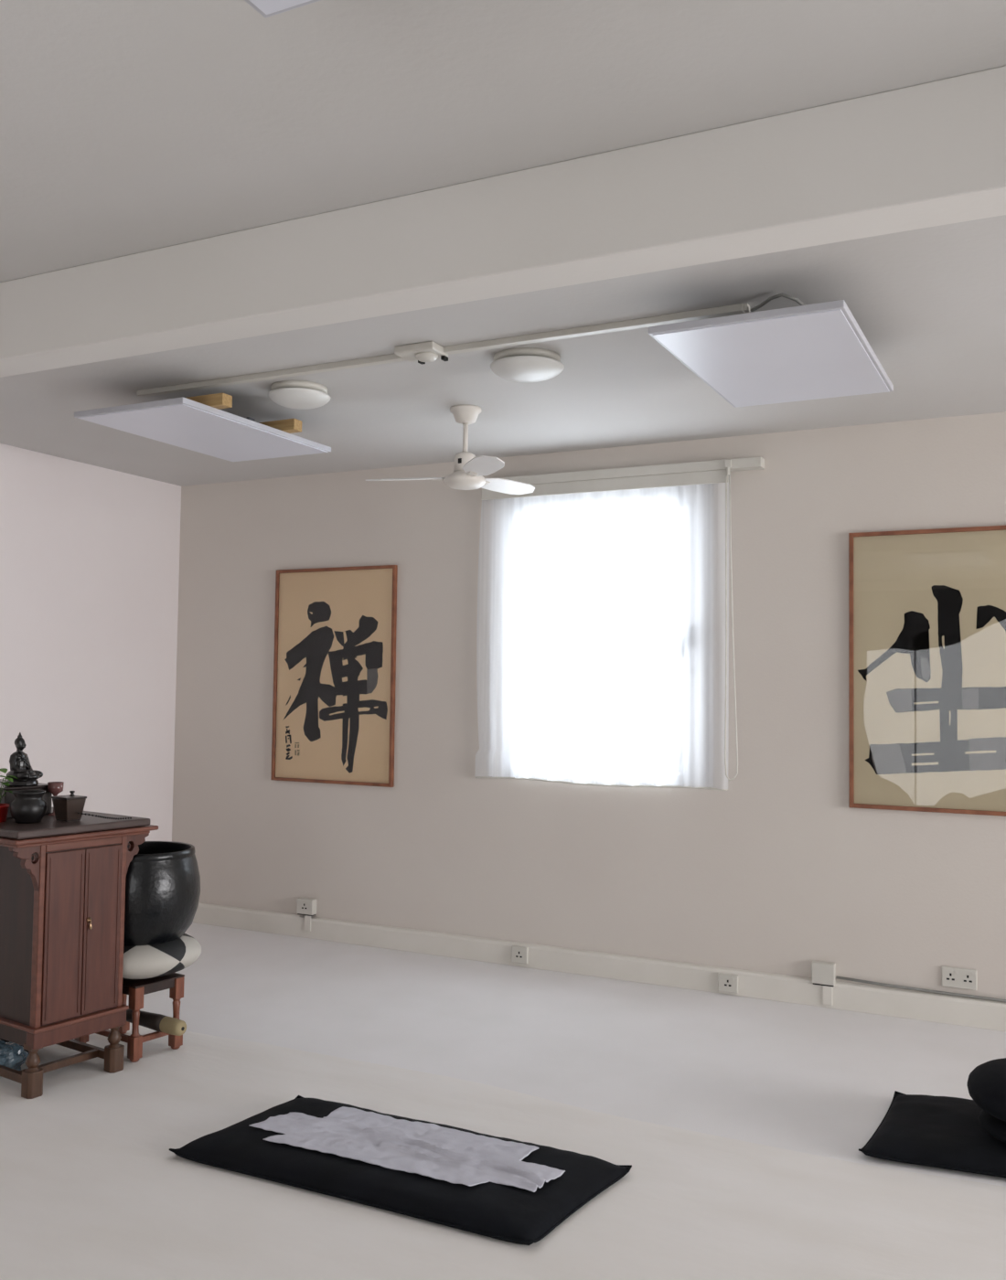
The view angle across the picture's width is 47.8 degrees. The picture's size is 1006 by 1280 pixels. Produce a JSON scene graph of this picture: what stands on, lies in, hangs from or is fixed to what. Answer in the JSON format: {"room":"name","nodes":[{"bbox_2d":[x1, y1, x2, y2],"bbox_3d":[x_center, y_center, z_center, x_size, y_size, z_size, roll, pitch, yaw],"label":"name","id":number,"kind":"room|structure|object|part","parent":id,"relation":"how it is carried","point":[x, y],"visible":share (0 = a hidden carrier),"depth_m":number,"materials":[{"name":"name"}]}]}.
{"room":"meditation room","nodes":[
{"label":"meditation room","id":0,"kind":"room"},
{"bbox_2d":[0,443,181,841],"bbox_3d":[-3.932,0.252,3.831,0.250,2.840,8.230,-1,-3,27],"label":"wall","id":1,"kind":"structure","parent":0,"point":[90,554],"depth_m":6.61,"materials":[{"name":"paint"}]},
{"bbox_2d":[0,0,1005,486],"bbox_3d":[0.806,-1.286,1.528,10.810,0.150,8.230,-1,-3,27],"label":"ceiling","id":2,"kind":"structure","parent":0,"point":[128,127],"depth_m":2.83,"materials":[{"name":"paint"}]},
{"bbox_2d":[74,392,330,461],"bbox_3d":[-1.295,-0.998,5.130,0.670,0.152,1.020,-1,-3,27],"label":"panel","id":3,"kind":"object","parent":2,"relation":"attached to","point":[197,423],"visible":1,"depth_m":5.01,"materials":[{"name":"white plastic"}]},
{"bbox_2d":[244,0,320,17],"bbox_3d":[-0.363,-1.158,1.347,0.605,0.152,1.020,-1,-3,27],"label":"panel","id":4,"kind":"object","parent":2,"relation":"attached to","point":[267,8],"visible":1,"depth_m":1.89,"materials":[{"name":"white plastic"}]},
{"bbox_3d":[-0.364,-1.085,1.344,0.581,0.007,0.996,-1,-3,27],"label":"glass","id":5,"kind":"part","parent":4,"relation":"part of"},
{"bbox_2d":[267,380,330,409],"bbox_3d":[-0.873,-1.040,4.864,0.264,0.082,0.264,-1,-3,27],"label":"ceiling lamp","id":6,"kind":"object","parent":2,"relation":"attached to","point":[293,394],"visible":1,"depth_m":4.78,"materials":[{"name":"white plastic"}]},
{"bbox_2d":[394,341,447,364],"bbox_3d":[-0.307,-1.076,4.275,0.170,0.050,0.123,-1,-3,27],"label":"junction box","id":7,"kind":"object","parent":2,"relation":"attached to","point":[430,351],"visible":0.99,"depth_m":4.24,"materials":[{"name":"white plastic"}]},
{"bbox_2d":[365,405,534,494],"bbox_3d":[-0.199,-0.871,5.253,0.800,0.368,0.802,-1,-3,27],"label":"ceiling fan","id":8,"kind":"object","parent":2,"relation":"hanging from","point":[469,468],"visible":1,"depth_m":5.13,"materials":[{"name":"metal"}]},
{"bbox_3d":[-0.455,-0.741,5.229,0.375,0.035,0.130,0,-3,12],"label":"blade","id":9,"kind":"part","parent":8,"relation":"part of","materials":[{"name":"plastic"}]},
{"bbox_3d":[-0.171,-0.918,5.177,0.022,0.150,0.022,-1,-3,27],"label":"down rod","id":10,"kind":"part","parent":8,"relation":"part of","materials":[{"name":"metal"}]},
{"bbox_3d":[-0.142,-0.738,5.069,0.033,0.013,0.090,2,-3,-18],"label":"blade arm","id":11,"kind":"part","parent":8,"relation":"part of","materials":[{"name":"metal"}]},
{"bbox_3d":[-0.085,-0.751,4.896,0.130,0.035,0.375,2,-3,-18],"label":"blade","id":12,"kind":"part","parent":8,"relation":"part of","materials":[{"name":"plastic"}]},
{"bbox_3d":[0.019,-0.728,5.382,0.130,0.035,0.375,-2,-4,42],"label":"blade","id":13,"kind":"part","parent":8,"relation":"part of","materials":[{"name":"plastic"}]},
{"bbox_2d":[136,292,805,397],"bbox_3d":[-0.291,-1.053,4.268,2.944,0.095,0.120,-1,-3,27],"label":"cable trunking","id":14,"kind":"object","parent":2,"relation":"attached to","point":[740,308],"visible":0.78,"depth_m":4.16,"materials":[{"name":"white plastic"}]},
{"bbox_2d":[0,65,1005,377],"bbox_3d":[1.198,-1.044,2.304,10.310,0.253,0.150,-1,-3,27],"label":"beam","id":15,"kind":"structure","parent":2,"relation":"attached to","point":[933,154],"depth_m":2.77,"materials":[{"name":"paint"}]},
{"bbox_2d":[490,347,564,382],"bbox_3d":[0.092,-1.050,4.379,0.286,0.082,0.286,-1,-3,27],"label":"ceiling lamp","id":16,"kind":"object","parent":2,"relation":"attached to","point":[517,364],"visible":1,"depth_m":4.29,"materials":[{"name":"white plastic"}]},
{"bbox_2d":[648,299,893,407],"bbox_3d":[0.960,-1.023,3.924,0.605,0.152,1.020,-1,-3,27],"label":"panel","id":17,"kind":"object","parent":2,"relation":"attached to","point":[814,351],"visible":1,"depth_m":3.79,"materials":[{"name":"white plastic"}]},
{"bbox_2d":[126,922,1005,1186],"bbox_3d":[0.768,1.580,1.397,10.310,0.092,7.730,-1,-3,27],"label":"floor","id":18,"kind":"structure","parent":0,"point":[817,1081],"depth_m":4.82,"materials":[{"name":"carpet"}]},
{"bbox_2d":[0,1022,1005,1279],"bbox_3d":[0.388,1.489,0.643,10.250,0.010,5.995,-1,-3,27],"label":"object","id":19,"kind":"structure","parent":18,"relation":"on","point":[92,1187],"depth_m":3.22,"materials":[{"name":"fabric"}]},
{"bbox_2d":[0,1039,28,1070],"bbox_3d":[-1.874,1.561,4.255,0.185,0.117,0.158,-1,-3,27],"label":"plastic bag","id":20,"kind":"object","parent":19,"relation":"on","point":[13,1055],"visible":0.73,"depth_m":4.21,"materials":[{"name":"plastic"}]},
{"bbox_2d":[0,1038,29,1054],"bbox_3d":[-1.913,1.585,4.415,0.170,0.085,0.170,-1,-3,27],"label":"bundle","id":21,"kind":"object","parent":19,"relation":"on","point":[5,1040],"visible":0.02,"depth_m":4.37,"materials":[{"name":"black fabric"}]},
{"bbox_2d":[0,789,158,1098],"bbox_3d":[-1.817,1.096,4.346,0.750,1.058,0.601,-1,-3,35],"label":"base cabinet","id":22,"kind":"object","parent":19,"relation":"on","point":[62,883],"depth_m":4.13,"materials":[{"name":"brown wood"}]},
{"bbox_2d":[0,768,17,821],"bbox_3d":[-1.883,0.574,4.204,0.156,0.198,0.131,2,-3,-25],"label":"potted plant","id":23,"kind":"object","parent":22,"relation":"on","point":[4,807],"visible":0.98,"depth_m":4.21,"materials":[{"name":"green plant"}]},
{"bbox_3d":[-1.881,0.642,4.213,0.088,0.062,0.088,-1,-3,27],"label":"pot","id":24,"kind":"part","parent":23,"relation":"part of","materials":[{"name":"red ceramic"}]},
{"bbox_3d":[-1.810,1.425,4.331,0.570,0.058,0.372,-1,-3,35],"label":"rail","id":25,"kind":"part","parent":22,"relation":"part of","materials":[{"name":"brown wood"}]},
{"bbox_2d":[0,778,52,818],"bbox_3d":[-2.027,0.626,4.517,0.500,0.118,0.220,-1,-3,35],"label":"stand","id":26,"kind":"object","parent":22,"relation":"on","point":[8,798],"visible":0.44,"depth_m":4.36,"materials":[{"name":"paint"}]},
{"bbox_2d":[5,732,42,786],"bbox_3d":[-1.867,0.461,4.412,0.134,0.207,0.121,0,-3,13],"label":"statue","id":27,"kind":"object","parent":26,"relation":"on","point":[20,767],"visible":0.91,"depth_m":4.38,"materials":[{"name":"black metal"}]},
{"bbox_3d":[-1.753,0.618,4.195,0.126,0.115,0.126,-1,-3,27],"label":"incense burner","id":28,"kind":"part","parent":22,"relation":"part of","materials":[{"name":"black metal"}]},
{"bbox_3d":[-1.665,1.520,4.019,0.062,0.184,0.062,-1,-3,35],"label":"leg","id":29,"kind":"part","parent":22,"relation":"part of","materials":[{"name":"brown wood"}]},
{"bbox_2d":[47,781,63,815],"bbox_3d":[-1.752,0.621,4.441,0.060,0.128,0.060,-1,-3,27],"label":"cup","id":30,"kind":"object","parent":22,"relation":"on","point":[55,788],"visible":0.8,"depth_m":4.42,"materials":[{"name":"red ceramic"}]},
{"bbox_3d":[-1.587,1.067,4.099,0.010,0.606,0.156,-1,-3,35],"label":"door","id":31,"kind":"part","parent":22,"relation":"part of","materials":[{"name":"brown wood"}]},
{"bbox_3d":[-1.790,1.389,4.320,0.636,0.014,0.396,-1,-3,35],"label":"ledge moulding","id":32,"kind":"part","parent":22,"relation":"part of","materials":[{"name":"brown wood"}]},
{"bbox_2d":[51,790,86,821],"bbox_3d":[-1.638,0.626,4.282,0.100,0.108,0.088,-1,-3,35],"label":"wooden box","id":33,"kind":"object","parent":22,"relation":"on","point":[67,807],"visible":1,"depth_m":4.26,"materials":[{"name":"brown paint"}]},
{"bbox_3d":[-1.638,0.594,4.284,0.100,0.008,0.088,-1,-3,35],"label":"lid","id":34,"kind":"part","parent":33,"relation":"part of","materials":[{"name":"paint"}]},
{"bbox_3d":[-1.556,1.421,4.155,0.048,0.058,0.388,-1,-3,35],"label":"rail","id":35,"kind":"part","parent":22,"relation":"part of","materials":[{"name":"brown wood"}]},
{"bbox_3d":[-1.556,1.058,4.175,0.036,0.645,0.364,-1,-3,35],"label":"frame","id":36,"kind":"part","parent":22,"relation":"part of","materials":[{"name":"brown wood"}]},
{"bbox_3d":[-1.812,0.726,4.363,0.750,0.029,0.601,-1,-3,35],"label":"cornice","id":37,"kind":"part","parent":22,"relation":"part of","materials":[{"name":"brown wood"}]},
{"bbox_3d":[-1.519,1.043,4.175,0.018,0.047,0.022,-1,-3,35],"label":"drop handle","id":38,"kind":"part","parent":22,"relation":"part of","materials":[{"name":"gold metal"}]},
{"bbox_3d":[-1.496,1.075,4.231,0.010,0.606,0.156,-1,-3,35],"label":"door","id":39,"kind":"part","parent":22,"relation":"part of","materials":[{"name":"brown wood"}]},
{"bbox_2d":[77,811,131,820],"bbox_3d":[-1.491,0.664,4.271,0.198,0.034,0.070,2,-3,-30],"label":"beads","id":40,"kind":"object","parent":22,"relation":"on","point":[101,816],"visible":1,"depth_m":4.25},
{"bbox_3d":[-1.472,1.536,4.298,0.062,0.184,0.062,-1,-3,35],"label":"leg","id":41,"kind":"part","parent":22,"relation":"part of","materials":[{"name":"brown wood"}]},
{"bbox_2d":[74,972,184,1062],"bbox_3d":[-1.508,1.494,4.580,0.380,0.292,0.240,-1,-3,35],"label":"wooden stool","id":42,"kind":"object","parent":19,"relation":"on","point":[135,988],"visible":0.56,"depth_m":4.46,"materials":[{"name":"brown wood"}]},
{"bbox_3d":[-1.702,1.496,4.595,0.042,0.285,0.042,-1,-3,35],"label":"leg","id":43,"kind":"part","parent":42,"relation":"part of","materials":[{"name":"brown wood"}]},
{"bbox_3d":[-1.591,1.504,4.756,0.042,0.285,0.042,-1,-3,35],"label":"leg","id":44,"kind":"part","parent":42,"relation":"part of","materials":[{"name":"brown wood"}]},
{"bbox_3d":[-1.426,1.490,4.404,0.042,0.285,0.042,-1,-3,35],"label":"leg","id":45,"kind":"part","parent":42,"relation":"part of","materials":[{"name":"brown wood"}]},
{"bbox_3d":[-1.506,1.352,4.587,0.380,0.007,0.240,-1,-3,35],"label":"seat","id":46,"kind":"part","parent":42,"relation":"part of","materials":[{"name":"brown wood"}]},
{"bbox_2d":[126,1008,186,1035],"bbox_3d":[-1.397,1.517,4.518,0.362,0.064,0.064,-1,-3,33],"label":"mallet","id":47,"kind":"object","parent":42,"relation":"on","point":[158,1022],"visible":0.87,"depth_m":4.46,"materials":[{"name":"beige wood"}]},
{"bbox_3d":[-1.440,1.517,4.546,0.260,0.064,0.064,-1,-3,33],"label":"handle","id":48,"kind":"part","parent":47,"relation":"part of","materials":[{"name":"brown wood"}]},
{"bbox_2d":[122,933,201,979],"bbox_3d":[-1.467,1.262,4.580,0.484,0.172,0.484,0,-3,24],"label":"cushion","id":49,"kind":"object","parent":42,"relation":"on","point":[140,962],"visible":0.48,"depth_m":4.41,"materials":[{"name":"white fabric"}]},
{"bbox_2d":[123,841,200,946],"bbox_3d":[-1.464,1.032,4.590,0.464,0.384,0.464,-1,-3,27],"label":"gong","id":50,"kind":"object","parent":49,"relation":"on","point":[163,879],"visible":0.59,"depth_m":4.43,"materials":[{"name":"black metal"}]},
{"bbox_3d":[-1.314,1.499,4.565,0.042,0.285,0.042,-1,-3,35],"label":"leg","id":51,"kind":"part","parent":42,"relation":"part of","materials":[{"name":"brown wood"}]},
{"bbox_2d":[169,1095,631,1245],"bbox_3d":[-0.320,1.572,3.461,1.302,0.066,0.571,-1,-3,27],"label":"mat","id":52,"kind":"object","parent":19,"relation":"on","point":[513,1214],"visible":0.73,"depth_m":3.26,"materials":[{"name":"black fabric"}]},
{"bbox_2d":[249,1106,565,1192],"bbox_3d":[-0.301,1.534,3.464,1.021,0.029,0.362,-1,-3,27],"label":"cloth","id":53,"kind":"object","parent":52,"relation":"on","point":[432,1150],"visible":1,"depth_m":3.44,"materials":[{"name":"grey fabric"}]},
{"bbox_2d":[858,1090,1005,1177],"bbox_3d":[1.844,1.609,3.611,1.323,0.063,0.606,0,-3,21],"label":"mat","id":54,"kind":"object","parent":18,"relation":"on","point":[940,1132],"visible":0.84,"depth_m":3.60,"materials":[{"name":"black fabric"}]},
{"bbox_2d":[966,1057,1005,1142],"bbox_3d":[1.712,1.467,3.601,0.444,0.222,0.444,-1,-3,27],"label":"cushion","id":55,"kind":"object","parent":54,"relation":"on","point":[986,1084],"visible":1,"depth_m":3.57,"materials":[{"name":"black fabric"}]},
{"bbox_2d":[171,411,1005,999],"bbox_3d":[2.577,0.393,5.020,10.310,2.840,0.250,-1,-3,27],"label":"wall","id":56,"kind":"structure","parent":0,"point":[774,871],"depth_m":5.85,"materials":[{"name":"paint"}]},
{"bbox_2d":[296,896,316,930],"bbox_3d":[-1.155,1.612,6.667,0.115,0.183,0.048,-1,-3,27],"label":"wall socket","id":57,"kind":"object","parent":56,"relation":"attached to","point":[306,907],"visible":1,"depth_m":6.65,"materials":[{"name":"white plastic"}]},
{"bbox_3d":[-1.154,1.565,6.671,0.115,0.088,0.045,-1,-3,27],"label":"plate","id":58,"kind":"part","parent":57,"relation":"part of","materials":[{"name":"white plastic"}]},
{"bbox_2d":[270,565,397,787],"bbox_3d":[-1.000,0.206,6.673,0.852,1.268,0.027,-1,-3,27],"label":"calligraphy","id":59,"kind":"object","parent":56,"relation":"attached to","point":[335,654],"visible":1,"depth_m":6.67,"materials":[{"name":"beige paper"}]},
{"bbox_2d":[511,945,528,964],"bbox_3d":[0.089,1.669,6.018,0.095,0.088,0.025,-1,-3,27],"label":"wall socket","id":60,"kind":"object","parent":56,"relation":"attached to","point":[519,954],"visible":1,"depth_m":6.01,"materials":[{"name":"white plastic"}]},
{"bbox_2d":[192,902,1005,1031],"bbox_3d":[2.498,1.652,4.838,10.310,0.122,0.030,-1,-3,27],"label":"baseboard","id":61,"kind":"structure","parent":56,"relation":"attached to","point":[985,1014],"depth_m":5.76,"materials":[{"name":"white wood"}]},
{"bbox_2d":[835,975,1005,1002],"bbox_3d":[2.457,1.578,4.864,2.005,0.027,0.015,-1,-3,27],"label":"power cable","id":62,"kind":"object","parent":61,"relation":"on","point":[837,976],"visible":1,"depth_m":5.14,"materials":[{"name":"white plastic"}]},
{"bbox_2d":[480,456,764,780],"bbox_3d":[0.571,-0.098,5.863,1.542,1.580,0.092,-1,-3,27],"label":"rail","id":63,"kind":"object","parent":56,"relation":"attached to","point":[715,471],"visible":0.91,"depth_m":5.77,"materials":[{"name":"white plastic"}]},
{"bbox_2d":[474,481,729,790],"bbox_3d":[0.483,-0.033,5.904,1.408,1.573,0.036,-1,-3,27],"label":"curtain","id":64,"kind":"object","parent":63,"relation":"hanging from","point":[601,624],"visible":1,"depth_m":5.88,"materials":[{"name":"white fabric"}]},
{"bbox_3d":[1.117,-0.074,5.546,0.069,1.518,0.007,-1,-3,27],"label":"pull cord","id":65,"kind":"part","parent":63,"relation":"part of","materials":[{"name":"white plastic"}]},
{"bbox_2d":[717,972,737,993],"bbox_3d":[1.094,1.667,5.512,0.095,0.086,0.025,-1,-3,27],"label":"wall socket","id":66,"kind":"object","parent":56,"relation":"attached to","point":[728,983],"visible":1,"depth_m":5.50,"materials":[{"name":"white plastic"}]},
{"bbox_2d":[810,960,835,1005],"bbox_3d":[1.506,1.612,5.330,0.105,0.193,0.045,-1,-3,27],"label":"junction box","id":67,"kind":"object","parent":56,"relation":"attached to","point":[823,974],"visible":1,"depth_m":5.31,"materials":[{"name":"white plastic"}]},
{"bbox_3d":[1.506,1.565,5.332,0.105,0.098,0.045,-1,-3,27],"label":"plate","id":68,"kind":"part","parent":67,"relation":"part of","materials":[{"name":"white plastic"}]},
{"bbox_2d":[848,525,1005,816],"bbox_3d":[2.029,0.136,5.153,0.885,1.292,0.027,-1,-3,27],"label":"calligraphy","id":69,"kind":"object","parent":56,"relation":"attached to","point":[927,607],"visible":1,"depth_m":5.20,"materials":[{"name":"beige paper"},{"name":"black ink"},{"name":"wood and glass frame"}]},
{"bbox_2d":[941,966,977,990],"bbox_3d":[2.043,1.514,5.082,0.148,0.090,0.015,-1,-3,27],"label":"wall socket","id":70,"kind":"object","parent":56,"relation":"attached to","point":[965,978],"visible":1,"depth_m":5.08,"materials":[{"name":"white plastic"}]}
]}

